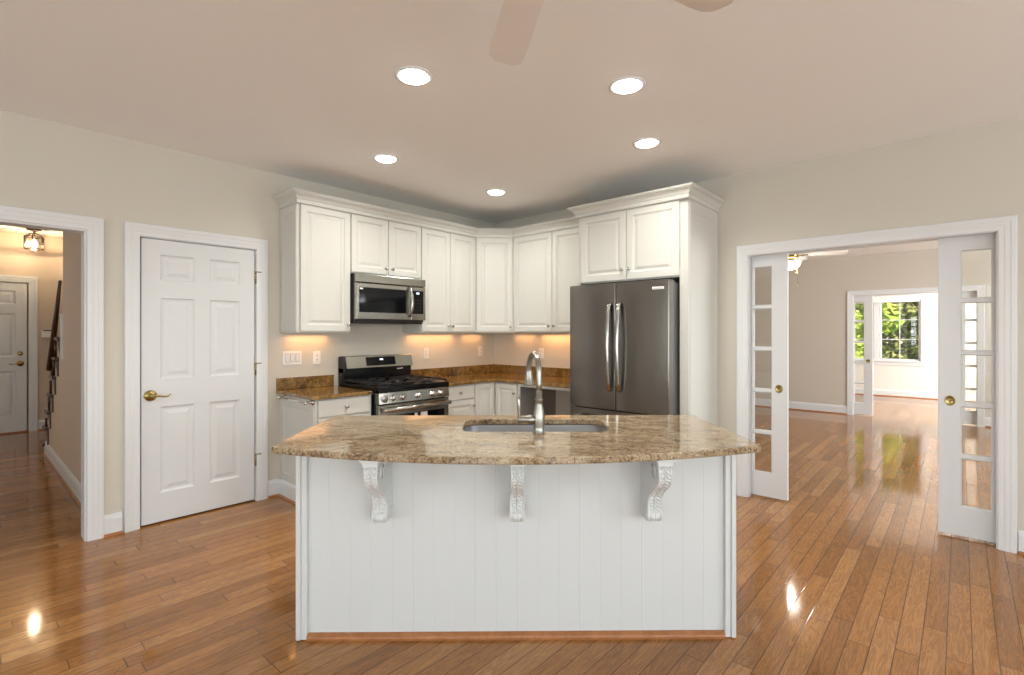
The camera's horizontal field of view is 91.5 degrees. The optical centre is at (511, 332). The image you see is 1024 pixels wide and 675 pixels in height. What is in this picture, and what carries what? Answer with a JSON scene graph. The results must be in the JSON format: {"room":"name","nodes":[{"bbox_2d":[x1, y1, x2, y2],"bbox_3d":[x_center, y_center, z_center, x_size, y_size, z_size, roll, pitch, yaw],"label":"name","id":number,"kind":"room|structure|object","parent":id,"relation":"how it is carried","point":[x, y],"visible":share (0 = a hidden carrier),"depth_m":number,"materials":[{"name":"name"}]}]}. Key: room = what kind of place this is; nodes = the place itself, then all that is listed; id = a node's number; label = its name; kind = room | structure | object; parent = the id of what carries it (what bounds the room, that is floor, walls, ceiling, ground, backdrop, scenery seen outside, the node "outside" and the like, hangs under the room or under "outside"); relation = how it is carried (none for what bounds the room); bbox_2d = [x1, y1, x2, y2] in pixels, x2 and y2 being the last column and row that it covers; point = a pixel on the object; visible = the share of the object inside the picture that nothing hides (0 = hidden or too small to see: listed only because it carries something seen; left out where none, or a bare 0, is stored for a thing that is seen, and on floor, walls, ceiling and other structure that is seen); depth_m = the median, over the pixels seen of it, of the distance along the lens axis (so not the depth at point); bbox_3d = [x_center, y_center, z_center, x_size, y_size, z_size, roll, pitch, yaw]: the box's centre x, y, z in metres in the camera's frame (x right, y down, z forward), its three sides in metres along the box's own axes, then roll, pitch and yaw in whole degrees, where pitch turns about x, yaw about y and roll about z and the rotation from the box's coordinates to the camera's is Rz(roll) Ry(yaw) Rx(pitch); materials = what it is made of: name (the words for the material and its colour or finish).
{"room":"kitchen","nodes":[
{"label":"kitchen","id":0,"kind":"room"},
{"bbox_2d":[0,231,62,429],"bbox_3d":[-6.990,-0.002,6.717,0.120,2.745,5.000,0,0,42],"label":"wall","id":1,"kind":"structure","parent":0,"point":[47,265],"depth_m":7.02,"materials":[{"name":"beige paint"}]},
{"bbox_2d":[0,282,26,432],"bbox_3d":[-7.031,0.338,6.573,0.101,2.043,0.910,0,0,42],"label":"door","id":2,"kind":"structure","parent":1,"relation":"in","point":[13,296],"depth_m":6.82,"materials":[{"name":"white wood"}]},
{"bbox_2d":[0,429,28,434],"bbox_3d":[-7.054,1.362,6.601,0.120,0.018,0.940,0,0,42],"label":"trim","id":3,"kind":"structure","parent":1,"relation":"attached to","point":[27,430],"depth_m":6.81,"materials":[{"name":"brown wood"}]},
{"bbox_2d":[0,275,37,431],"bbox_3d":[-7.024,0.293,6.573,0.022,2.155,1.120,0,0,42],"label":"trim","id":4,"kind":"structure","parent":1,"relation":"attached to","point":[33,281],"depth_m":6.94,"materials":[{"name":"white wood"}]},
{"bbox_2d":[39,420,48,430],"bbox_3d":[-6.587,1.298,7.054,0.028,0.145,0.160,0,0,42],"label":"baseboard","id":5,"kind":"structure","parent":1,"relation":"attached to","point":[41,422],"depth_m":7.01,"materials":[{"name":"white wood"}]},
{"bbox_2d":[41,330,50,337],"bbox_3d":[-6.573,0.013,7.049,0.054,0.105,0.120,0,0,42],"label":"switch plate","id":6,"kind":"object","parent":1,"relation":"attached to","point":[44,333],"visible":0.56,"depth_m":7.02,"materials":[{"name":"white plastic"}]},
{"bbox_2d":[46,232,80,482],"bbox_3d":[-4.032,-0.002,4.592,3.340,2.745,0.100,0,0,42],"label":"wall","id":7,"kind":"structure","parent":0,"point":[65,431],"depth_m":4.42,"materials":[{"name":"beige paint"}]},
{"bbox_2d":[59,313,62,358],"bbox_3d":[-4.260,0.034,4.795,0.090,0.435,0.140,0,0,42],"label":"trim","id":8,"kind":"structure","parent":7,"relation":"attached to","point":[60,314],"depth_m":4.73,"materials":[{"name":"white wood"}]},
{"bbox_2d":[43,441,80,508],"bbox_3d":[-4.061,1.298,4.533,3.295,0.145,0.028,0,0,42],"label":"baseboard","id":9,"kind":"structure","parent":7,"relation":"attached to","point":[66,476],"depth_m":4.56,"materials":[{"name":"white wood"}]},
{"bbox_2d":[0,110,493,540],"bbox_3d":[-3.000,0.016,3.152,0.120,2.710,8.440,0,0,42],"label":"wall","id":10,"kind":"structure","parent":0,"point":[45,165],"depth_m":3.60,"materials":[{"name":"beige paint"}]},
{"bbox_2d":[0,205,103,541],"bbox_3d":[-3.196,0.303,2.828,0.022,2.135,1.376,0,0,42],"label":"trim","id":11,"kind":"structure","parent":10,"relation":"attached to","point":[94,226],"depth_m":3.30,"materials":[{"name":"white wood"}]},
{"bbox_2d":[104,478,279,537],"bbox_3d":[-3.829,1.298,2.122,0.028,0.145,5.600,0,0,42],"label":"baseboard","id":12,"kind":"structure","parent":10,"relation":"attached to","point":[112,522],"depth_m":3.39,"materials":[{"name":"white wood"}]},
{"bbox_2d":[124,221,267,532],"bbox_3d":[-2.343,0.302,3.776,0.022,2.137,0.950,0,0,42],"label":"trim","id":13,"kind":"structure","parent":10,"relation":"attached to","point":[133,231],"depth_m":3.48,"materials":[{"name":"white wood"}]},
{"bbox_2d":[140,238,260,525],"bbox_3d":[-2.329,0.344,3.792,0.101,2.029,0.802,0,0,42],"label":"door","id":14,"kind":"structure","parent":10,"relation":"in","point":[198,367],"depth_m":3.75,"materials":[{"name":"white wood"}]},
{"bbox_2d":[283,351,301,364],"bbox_3d":[-1.890,0.216,4.288,0.009,0.116,0.162,0,0,42],"label":"switch plate","id":15,"kind":"object","parent":10,"relation":"attached to","point":[289,357],"visible":1,"depth_m":4.29,"materials":[{"name":"white plastic"}]},
{"bbox_2d":[276,375,333,389],"bbox_3d":[-1.805,0.432,4.373,0.020,0.099,0.510,0,0,42],"label":"backsplash","id":16,"kind":"structure","parent":10,"relation":"attached to","point":[322,380],"depth_m":4.35,"materials":[{"name":"stone"}]},
{"bbox_2d":[280,203,350,332],"bbox_3d":[-1.672,-0.527,4.270,0.354,1.053,0.475,0,0,42],"label":"upper cabinet","id":17,"kind":"object","parent":10,"relation":"attached to","point":[314,241],"visible":1,"depth_m":4.14,"materials":[{"name":"white wood"}]},
{"bbox_2d":[272,188,578,237],"bbox_3d":[-0.712,-1.091,4.803,2.856,0.097,1.066,0,0,-18],"label":"crown molding","id":18,"kind":"structure","parent":17,"relation":"attached to","point":[292,196],"depth_m":4.77,"materials":[{"name":"white wood"}]},
{"bbox_2d":[313,351,320,363],"bbox_3d":[-1.743,0.221,4.450,0.010,0.116,0.070,0,0,42],"label":"outlet plate","id":19,"kind":"object","parent":10,"relation":"attached to","point":[316,354],"visible":1,"depth_m":4.45,"materials":[{"name":"white plastic"}]},
{"bbox_2d":[350,213,420,278],"bbox_3d":[-1.256,-0.789,4.732,0.354,0.530,0.762,0,0,42],"label":"upper cabinet","id":20,"kind":"object","parent":10,"relation":"attached to","point":[381,247],"visible":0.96,"depth_m":4.60,"materials":[{"name":"white wood"}]},
{"bbox_2d":[350,273,425,324],"bbox_3d":[-1.218,-0.301,4.696,0.457,0.435,0.748,0,0,42],"label":"microwave","id":21,"kind":"object","parent":20,"relation":"attached to","point":[374,299],"visible":0.94,"depth_m":4.54,"materials":[{"name":"silver metal"}]},
{"bbox_2d":[423,348,428,358],"bbox_3d":[-0.924,0.221,5.360,0.010,0.116,0.070,0,0,42],"label":"outlet plate","id":22,"kind":"object","parent":10,"relation":"attached to","point":[425,350],"visible":1,"depth_m":5.36,"materials":[{"name":"white plastic"}]},
{"bbox_2d":[402,227,474,332],"bbox_3d":[-0.752,-0.527,5.292,0.354,1.053,0.742,0,0,42],"label":"upper cabinet","id":23,"kind":"object","parent":10,"relation":"attached to","point":[447,259],"visible":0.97,"depth_m":5.18,"materials":[{"name":"white wood"}]},
{"bbox_2d":[478,346,481,355],"bbox_3d":[-0.379,0.218,5.966,0.010,0.116,0.070,0,0,42],"label":"outlet plate","id":24,"kind":"object","parent":10,"relation":"attached to","point":[479,347],"visible":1,"depth_m":5.96,"materials":[{"name":"white plastic"}]},
{"bbox_2d":[475,238,514,332],"bbox_3d":[-0.199,-0.527,5.706,0.620,1.053,0.609,0,0,42],"label":"upper cabinet","id":25,"kind":"object","parent":10,"relation":"attached to","point":[494,257],"visible":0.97,"depth_m":5.48,"materials":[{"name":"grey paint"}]},
{"bbox_2d":[0,0,1023,237],"bbox_3d":[-1.971,-1.407,2.225,13.550,0.135,8.440,0,0,42],"label":"ceiling","id":26,"kind":"structure","parent":0,"point":[308,90],"depth_m":2.70,"materials":[{"name":"white paint"}]},
{"bbox_2d":[23,228,43,251],"bbox_3d":[-6.330,-1.222,6.600,0.209,0.305,0.205,0,0,42],"label":"lantern","id":27,"kind":"object","parent":26,"relation":"hanging from","point":[33,242],"visible":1,"depth_m":6.58,"materials":[{"name":"brown metal"}]},
{"bbox_2d":[373,154,398,162],"bbox_3d":[-0.967,-1.327,3.825,0.196,0.022,0.196,0,0,42],"label":"recessed light","id":28,"kind":"object","parent":26,"relation":"in","point":[384,158],"visible":1,"depth_m":3.79,"materials":[{"name":"white"}]},
{"bbox_2d":[395,66,432,85],"bbox_3d":[-0.511,-1.327,2.599,0.196,0.022,0.196,0,0,42],"label":"recessed light","id":29,"kind":"object","parent":26,"relation":"in","point":[409,75],"visible":1,"depth_m":2.57,"materials":[{"name":"white"}]},
{"bbox_2d":[486,189,505,194],"bbox_3d":[-0.152,-1.327,4.738,0.196,0.022,0.196,0,0,42],"label":"recessed light","id":30,"kind":"object","parent":26,"relation":"in","point":[491,191],"visible":1,"depth_m":4.70,"materials":[{"name":"white"}]},
{"bbox_2d":[489,0,732,65],"bbox_3d":[0.084,-1.157,1.320,1.277,0.365,1.215,0,0,-11],"label":"ceiling fan","id":31,"kind":"object","parent":26,"relation":"hanging from","point":[517,19],"visible":1,"depth_m":1.68,"materials":[{"name":"white wood"}]},
{"bbox_2d":[609,76,645,94],"bbox_3d":[0.623,-1.327,2.699,0.196,0.022,0.196,0,0,42],"label":"recessed light","id":32,"kind":"object","parent":26,"relation":"in","point":[630,84],"visible":1,"depth_m":2.67,"materials":[{"name":"white"}]},
{"bbox_2d":[633,137,660,148],"bbox_3d":[0.951,-1.327,3.512,0.196,0.022,0.196,0,0,42],"label":"recessed light","id":33,"kind":"object","parent":26,"relation":"in","point":[650,142],"visible":1,"depth_m":3.48,"materials":[{"name":"white"}]},
{"bbox_2d":[0,394,1023,674],"bbox_3d":[1.041,1.371,5.609,13.600,0.001,17.500,0,0,42],"label":"floor","id":34,"kind":"structure","parent":0,"point":[854,573],"depth_m":2.69,"materials":[{"name":"brown wood"}]},
{"bbox_2d":[40,280,61,446],"bbox_3d":[-4.310,0.441,5.445,2.105,2.000,1.106,0,0,42],"label":"stair railing","id":35,"kind":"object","parent":34,"relation":"on","point":[53,359],"depth_m":5.06,"materials":[{"name":"brown"}]},
{"bbox_2d":[278,395,370,504],"bbox_3d":[-1.562,0.943,4.173,0.651,0.857,0.526,0,0,42],"label":"base cabinet","id":36,"kind":"object","parent":34,"relation":"on","point":[295,417],"visible":0.44,"depth_m":4.04,"materials":[{"name":"white wood"}]},
{"bbox_2d":[277,395,313,405],"bbox_3d":[-1.727,0.533,3.953,0.522,0.052,0.072,0,0,42],"label":"towel bar","id":37,"kind":"object","parent":36,"relation":"attached to","point":[284,397],"visible":0.88,"depth_m":3.88,"materials":[{"name":"silver metal"}]},
{"bbox_2d":[276,375,371,400],"bbox_3d":[-1.573,0.448,4.168,0.638,0.130,0.516,0,0,42],"label":"countertop","id":38,"kind":"structure","parent":36,"relation":"on","point":[321,387],"depth_m":4.20,"materials":[{"name":"brown stone"}]},
{"bbox_2d":[338,354,451,414],"bbox_3d":[-1.079,0.793,4.622,0.745,1.155,0.762,0,0,42],"label":"gas range","id":39,"kind":"object","parent":34,"relation":"on","point":[395,391],"visible":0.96,"depth_m":4.55,"materials":[{"name":"silver metal"}]},
{"bbox_2d":[342,379,448,393],"bbox_3d":[-1.069,0.481,4.613,0.595,0.050,0.762,0,0,42],"label":"cooktop","id":40,"kind":"object","parent":39,"relation":"in","point":[414,385],"depth_m":4.42,"materials":[{"name":"black metal"}]},
{"bbox_2d":[446,384,475,414],"bbox_3d":[-0.729,0.943,5.098,0.649,0.857,0.408,0,0,42],"label":"base cabinet","id":41,"kind":"object","parent":34,"relation":"on","point":[461,396],"visible":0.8,"depth_m":4.93,"materials":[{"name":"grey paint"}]},
{"bbox_2d":[474,382,517,414],"bbox_3d":[-0.182,0.943,5.492,0.932,0.857,0.905,0,0,42],"label":"base cabinet","id":42,"kind":"object","parent":34,"relation":"on","point":[491,398],"visible":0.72,"depth_m":5.16,"materials":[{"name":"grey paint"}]},
{"bbox_2d":[411,364,569,387],"bbox_3d":[-0.044,0.449,5.092,1.674,0.128,1.317,0,0,42],"label":"countertop","id":43,"kind":"structure","parent":42,"relation":"on","point":[460,375],"depth_m":5.48,"materials":[{"name":"brown stone"}]},
{"bbox_2d":[296,455,735,641],"bbox_3d":[0.020,0.937,2.409,1.966,0.868,0.878,0,0,-1],"label":"kitchen island","id":44,"kind":"object","parent":34,"relation":"on","point":[386,551],"visible":0.9,"depth_m":2.24,"materials":[{"name":"white paint"}]},
{"bbox_2d":[272,415,760,464],"bbox_3d":[0.021,0.486,2.369,2.060,0.030,0.973,0,0,-1],"label":"island countertop","id":45,"kind":"structure","parent":44,"relation":"on","point":[425,439],"depth_m":2.14,"materials":[{"name":"stone"}]},
{"bbox_2d":[516,351,544,433],"bbox_3d":[0.087,0.280,2.426,0.134,0.381,0.216,0,0,-1],"label":"faucet","id":46,"kind":"object","parent":45,"relation":"on","point":[537,419],"visible":1,"depth_m":2.34,"materials":[{"name":"silver metal"}]},
{"bbox_2d":[464,424,605,431],"bbox_3d":[0.117,0.593,2.549,0.759,0.180,0.376,0,0,-1],"label":"undermount sink","id":47,"kind":"object","parent":45,"relation":"in","point":[548,427],"visible":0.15,"depth_m":2.72,"materials":[{"name":"silver metal"}]},
{"bbox_2d":[518,384,569,414],"bbox_3d":[0.538,0.943,5.043,0.735,0.857,0.610,0,0,42],"label":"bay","id":48,"kind":"object","parent":34,"relation":"on","point":[527,394],"visible":0.39,"depth_m":5.19,"materials":[{"name":"grey metal"}]},
{"bbox_2d":[570,279,679,414],"bbox_3d":[1.079,0.480,4.356,0.922,1.782,0.833,0,0,42],"label":"refrigerator","id":49,"kind":"object","parent":34,"relation":"on","point":[625,336],"visible":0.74,"depth_m":4.03,"materials":[{"name":"grey metal"}]},
{"bbox_2d":[579,198,717,425],"bbox_3d":[1.182,0.159,4.424,1.034,2.425,0.669,0,0,42],"label":"tall cabinet","id":50,"kind":"object","parent":34,"relation":"on","point":[677,240],"visible":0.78,"depth_m":4.09,"materials":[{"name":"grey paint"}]},
{"bbox_2d":[567,182,724,218],"bbox_3d":[1.167,-1.091,4.413,1.162,0.097,0.709,0,0,42],"label":"crown molding","id":51,"kind":"structure","parent":50,"relation":"attached to","point":[692,191],"depth_m":4.10,"materials":[{"name":"white wood"}]},
{"bbox_2d":[494,117,1023,552],"bbox_3d":[2.793,0.016,3.534,8.220,2.710,0.160,0,0,42],"label":"wall","id":52,"kind":"structure","parent":0,"point":[977,172],"depth_m":3.67,"materials":[{"name":"beige paint"}]},
{"bbox_2d":[411,364,569,377],"bbox_3d":[-0.035,0.433,5.103,1.674,0.097,1.288,0,0,42],"label":"backsplash","id":53,"kind":"structure","parent":52,"relation":"attached to","point":[515,369],"depth_m":5.66,"materials":[{"name":"stone"}]},
{"bbox_2d":[539,348,543,357],"bbox_3d":[0.328,0.231,5.638,0.070,0.116,0.010,0,0,42],"label":"outlet plate","id":54,"kind":"object","parent":52,"relation":"attached to","point":[541,350],"visible":0.94,"depth_m":5.63,"materials":[{"name":"white plastic"}]},
{"bbox_2d":[514,227,578,332],"bbox_3d":[0.506,-0.527,5.244,1.062,1.053,0.354,0,0,42],"label":"upper cabinet","id":55,"kind":"object","parent":52,"relation":"attached to","point":[546,265],"visible":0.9,"depth_m":5.20,"materials":[{"name":"white wood"}]},
{"bbox_2d":[751,253,788,500],"bbox_3d":[1.955,0.351,4.285,0.750,2.011,0.040,0,0,42],"label":"door","id":56,"kind":"structure","parent":52,"relation":"in","point":[775,483],"depth_m":4.08,"materials":[{"name":"white wood"}]},
{"bbox_2d":[737,215,1016,553],"bbox_3d":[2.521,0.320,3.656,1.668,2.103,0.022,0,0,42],"label":"trim","id":57,"kind":"structure","parent":52,"relation":"attached to","point":[1006,226],"depth_m":3.15,"materials":[{"name":"white wood"}]},
{"bbox_2d":[736,477,1023,555],"bbox_3d":[3.745,1.298,2.550,5.288,0.145,0.028,0,0,42],"label":"baseboard","id":58,"kind":"structure","parent":52,"relation":"attached to","point":[1020,532],"depth_m":3.08,"materials":[{"name":"white wood"}]},
{"bbox_2d":[938,233,995,542],"bbox_3d":[3.199,0.351,3.166,0.750,2.011,0.040,0,0,42],"label":"door","id":59,"kind":"structure","parent":52,"relation":"in","point":[955,518],"depth_m":3.35,"materials":[{"name":"white wood"}]},
{"bbox_2d":[799,241,937,259],"bbox_3d":[4.561,-1.334,8.098,10.700,0.100,8.990,0,0,42],"label":"ceiling","id":60,"kind":"structure","parent":0,"point":[934,244],"depth_m":7.68,"materials":[{"name":"white paint"}]},
{"bbox_2d":[789,250,847,286],"bbox_3d":[3.801,-0.952,6.788,1.277,0.665,1.214,0,0,44],"label":"ceiling fan","id":61,"kind":"object","parent":60,"relation":"hanging from","point":[795,260],"visible":0.38,"depth_m":6.64,"materials":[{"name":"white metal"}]},
{"bbox_2d":[755,249,990,417],"bbox_3d":[5.230,0.043,8.841,10.500,2.655,0.150,0,0,42],"label":"wall","id":62,"kind":"structure","parent":0,"point":[818,305],"depth_m":8.55,"materials":[{"name":"beige paint"}]},
{"bbox_2d":[854,295,872,414],"bbox_3d":[5.659,0.367,8.450,0.750,1.981,0.040,0,0,42],"label":"door","id":63,"kind":"structure","parent":62,"relation":"in","point":[866,407],"depth_m":8.23,"materials":[{"name":"white wood"}]},
{"bbox_2d":[755,398,990,427],"bbox_3d":[5.171,1.298,8.775,10.500,0.145,0.028,0,0,42],"label":"baseboard","id":64,"kind":"structure","parent":62,"relation":"attached to","point":[804,406],"depth_m":8.68,"materials":[{"name":"white wood"}]},
{"bbox_2d":[847,285,984,426],"bbox_3d":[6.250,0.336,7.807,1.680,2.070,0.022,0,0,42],"label":"trim","id":65,"kind":"structure","parent":62,"relation":"attached to","point":[980,289],"depth_m":7.66,"materials":[{"name":"white wood"}]},
{"bbox_2d":[962,291,975,424],"bbox_3d":[6.963,0.367,7.276,0.750,1.981,0.040,0,0,42],"label":"door","id":66,"kind":"structure","parent":62,"relation":"in","point":[968,417],"depth_m":7.44,"materials":[{"name":"white wood"}]},
{"bbox_2d":[855,293,975,394],"bbox_3d":[7.542,0.043,11.409,10.700,2.655,0.120,0,0,42],"label":"wall","id":67,"kind":"structure","parent":0,"point":[891,377],"depth_m":10.34,"materials":[{"name":"white paint"}]},
{"bbox_2d":[855,293,926,366],"bbox_3d":[8.005,-0.064,10.944,1.710,1.530,0.150,0,0,42],"label":"window","id":68,"kind":"structure","parent":67,"relation":"in","point":[877,360],"depth_m":10.65,"materials":[{"name":"white wood"}]},
{"bbox_2d":[855,295,920,303],"bbox_3d":[7.927,-0.722,10.894,1.560,0.135,0.080,0,0,42],"label":"roller blind","id":69,"kind":"object","parent":68,"relation":"attached to","point":[906,298],"visible":0.53,"depth_m":10.62,"materials":[{"name":"white fabric"}]},
{"bbox_2d":[855,387,975,401],"bbox_3d":[7.493,1.298,11.354,10.500,0.145,0.028,0,0,42],"label":"baseboard","id":70,"kind":"structure","parent":67,"relation":"attached to","point":[878,392],"depth_m":10.56,"materials":[{"name":"white wood"}]},
{"label":"outside","id":71,"kind":"structure","parent":0,"visible":0},
{"label":"ground","id":72,"kind":"structure","parent":71,"visible":0},
{"bbox_2d":[855,302,905,357],"bbox_3d":[9.578,-0.582,14.300,2.573,4.425,2.676,0,0,-38],"label":"tree","id":73,"kind":"object","parent":72,"relation":"on","point":[859,309],"visible":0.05,"depth_m":13.77,"materials":[{"name":"green plant"}]},
{"bbox_2d":[858,303,916,357],"bbox_3d":[14.779,-2.329,19.805,22.454,8.337,2.562,0,0,42],"label":"hedge","id":74,"kind":"object","parent":72,"relation":"on","point":[895,343],"visible":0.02,"depth_m":19.53,"materials":[{"name":"green plant"}]},
{"bbox_2d":[882,302,917,358],"bbox_3d":[12.855,-0.873,15.282,3.237,5.005,3.198,0,0,39],"label":"tree","id":75,"kind":"object","parent":72,"relation":"on","point":[912,312],"visible":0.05,"depth_m":15.33,"materials":[{"name":"green plant"}]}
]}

